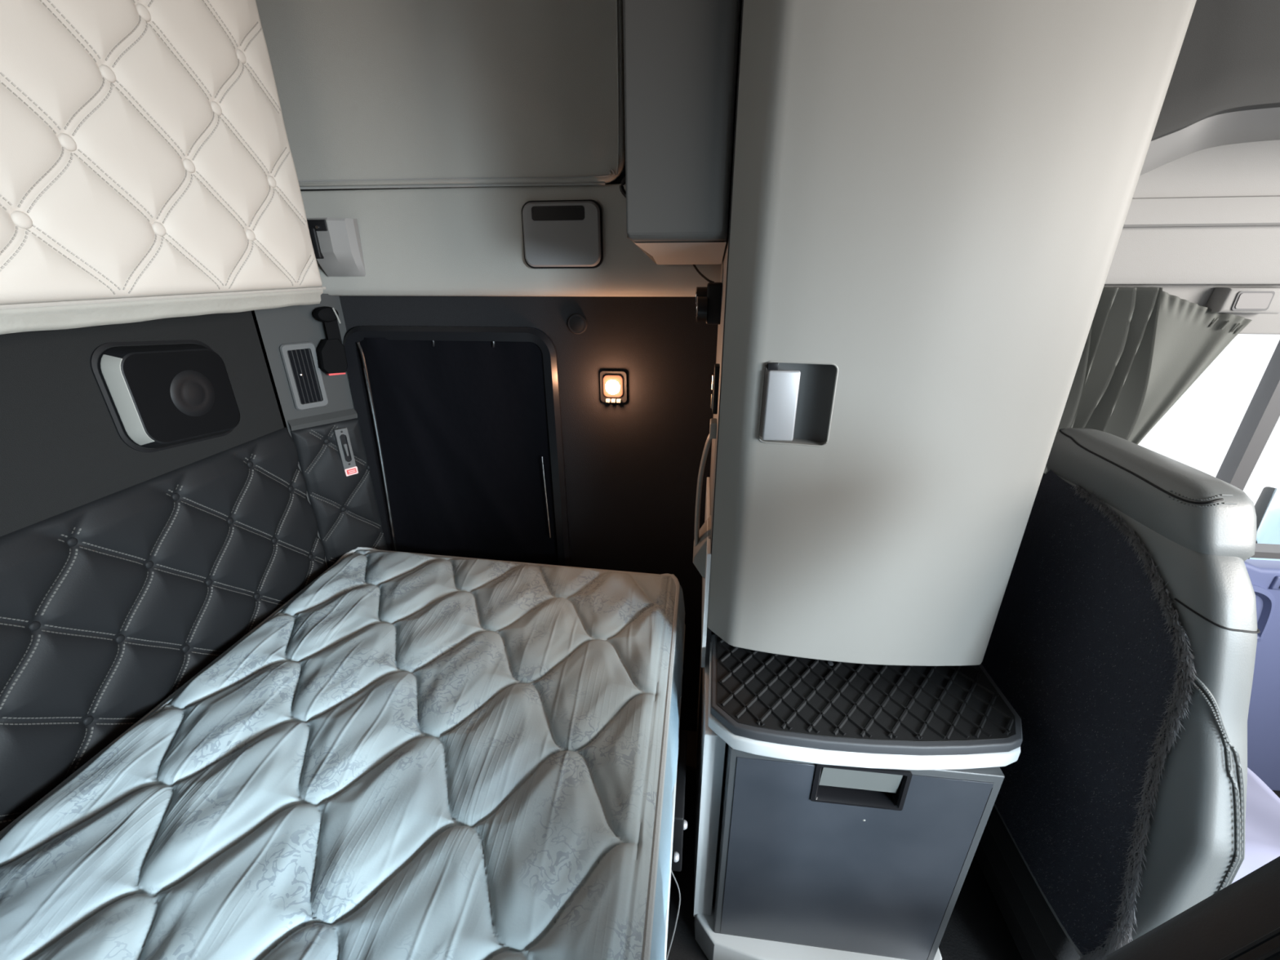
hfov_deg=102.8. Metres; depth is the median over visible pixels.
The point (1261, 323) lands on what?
trim
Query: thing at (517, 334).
window
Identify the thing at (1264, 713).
door
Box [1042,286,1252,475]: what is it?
curtain
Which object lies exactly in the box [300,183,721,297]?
trim
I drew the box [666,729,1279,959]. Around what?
floor
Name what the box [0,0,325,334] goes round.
bunk
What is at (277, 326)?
trim
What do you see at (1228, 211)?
trim
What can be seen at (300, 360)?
air vent
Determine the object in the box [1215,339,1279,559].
window
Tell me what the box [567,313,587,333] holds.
round cap
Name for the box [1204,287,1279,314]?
switch panel
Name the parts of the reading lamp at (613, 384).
bulb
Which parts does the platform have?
hinge plate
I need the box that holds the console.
[1139,0,1279,175]
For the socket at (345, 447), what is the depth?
1.48 m
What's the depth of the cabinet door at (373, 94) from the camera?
1.14 m
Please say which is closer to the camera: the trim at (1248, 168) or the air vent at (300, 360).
the trim at (1248, 168)
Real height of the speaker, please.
0.232 m
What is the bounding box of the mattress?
[0,546,685,959]
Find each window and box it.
[342,325,571,566]
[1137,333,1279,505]
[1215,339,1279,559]
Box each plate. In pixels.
[333,426,358,475]
[711,363,719,413]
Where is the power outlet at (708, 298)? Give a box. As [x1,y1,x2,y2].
[695,282,722,324]
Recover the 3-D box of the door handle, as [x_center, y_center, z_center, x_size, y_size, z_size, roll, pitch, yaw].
[1.661,0.366,1.401,0.138,0.185,0.016,2,23,6]
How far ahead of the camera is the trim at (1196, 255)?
1.06 m
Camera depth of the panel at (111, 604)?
1.00 m
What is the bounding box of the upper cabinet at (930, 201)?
[693,0,1196,666]
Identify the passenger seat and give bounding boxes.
[1106,856,1279,959]
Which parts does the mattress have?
panel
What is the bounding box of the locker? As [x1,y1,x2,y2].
[619,0,740,282]
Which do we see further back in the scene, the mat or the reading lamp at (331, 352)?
the reading lamp at (331, 352)
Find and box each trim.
[252,293,354,568]
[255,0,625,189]
[287,408,357,431]
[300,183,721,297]
[1103,284,1279,334]
[1104,225,1279,284]
[1123,195,1279,227]
[1132,139,1279,198]
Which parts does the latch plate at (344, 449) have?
lever, label plate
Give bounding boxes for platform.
[666,729,687,959]
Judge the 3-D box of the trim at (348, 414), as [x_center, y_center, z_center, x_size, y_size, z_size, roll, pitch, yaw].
[-0.882,-0.170,1.429,0.016,0.027,0.170,19,29,38]
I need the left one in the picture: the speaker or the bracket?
the speaker
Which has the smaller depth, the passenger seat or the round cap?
the passenger seat
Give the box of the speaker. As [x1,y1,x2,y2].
[89,339,239,452]
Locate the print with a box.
[346,467,356,474]
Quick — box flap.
[521,199,603,268]
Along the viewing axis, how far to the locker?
0.80 m
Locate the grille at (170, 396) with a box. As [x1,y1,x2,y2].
[123,350,239,442]
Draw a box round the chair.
[974,427,1279,959]
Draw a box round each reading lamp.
[312,306,347,375]
[600,370,626,403]
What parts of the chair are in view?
plush panel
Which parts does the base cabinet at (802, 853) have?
panel, panel, sill, panel, drawer, handle frame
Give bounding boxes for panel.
[0,427,328,831]
[289,417,387,568]
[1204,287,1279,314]
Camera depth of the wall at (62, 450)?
0.92 m
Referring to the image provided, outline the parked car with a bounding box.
[1248,480,1279,560]
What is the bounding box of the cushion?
[1231,767,1279,883]
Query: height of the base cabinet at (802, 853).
0.995 m
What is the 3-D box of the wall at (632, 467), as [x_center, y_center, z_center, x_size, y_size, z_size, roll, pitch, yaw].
[0.763,-0.164,1.353,3.400,2.350,0.055,2,23,6]
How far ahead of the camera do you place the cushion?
0.86 m
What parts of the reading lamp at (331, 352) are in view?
anchor knob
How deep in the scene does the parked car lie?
4.08 m
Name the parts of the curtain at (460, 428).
rail, rail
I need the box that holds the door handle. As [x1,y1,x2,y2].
[1251,583,1275,642]
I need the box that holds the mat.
[710,634,1022,755]
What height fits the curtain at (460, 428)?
0.893 m
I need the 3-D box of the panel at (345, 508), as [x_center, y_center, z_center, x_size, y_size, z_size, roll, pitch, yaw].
[-0.880,0.101,1.548,0.024,0.565,0.186,19,29,38]
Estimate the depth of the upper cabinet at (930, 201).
0.78 m
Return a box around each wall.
[0,310,307,536]
[300,161,718,731]
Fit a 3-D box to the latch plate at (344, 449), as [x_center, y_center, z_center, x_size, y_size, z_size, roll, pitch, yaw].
[-0.854,-0.081,1.487,0.029,0.141,0.035,19,29,38]
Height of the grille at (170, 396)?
0.189 m
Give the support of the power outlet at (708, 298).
attached to the upper cabinet at (930, 201)
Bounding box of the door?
[1244,559,1279,791]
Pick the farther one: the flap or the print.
the print
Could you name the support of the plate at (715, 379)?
attached to the upper cabinet at (930, 201)
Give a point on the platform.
(680, 824)
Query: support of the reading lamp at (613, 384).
attached to the wall at (632, 467)
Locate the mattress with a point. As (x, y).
(412, 756)
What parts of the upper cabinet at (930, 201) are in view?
grab handle, handle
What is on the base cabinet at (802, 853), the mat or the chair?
the mat
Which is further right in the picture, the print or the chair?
the chair
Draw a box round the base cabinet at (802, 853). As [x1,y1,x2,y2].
[693,476,1020,959]
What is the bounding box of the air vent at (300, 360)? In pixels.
[279,341,328,410]
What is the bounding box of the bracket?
[306,217,365,276]
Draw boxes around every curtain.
[356,337,558,565]
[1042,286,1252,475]
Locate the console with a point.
(1224, 89)

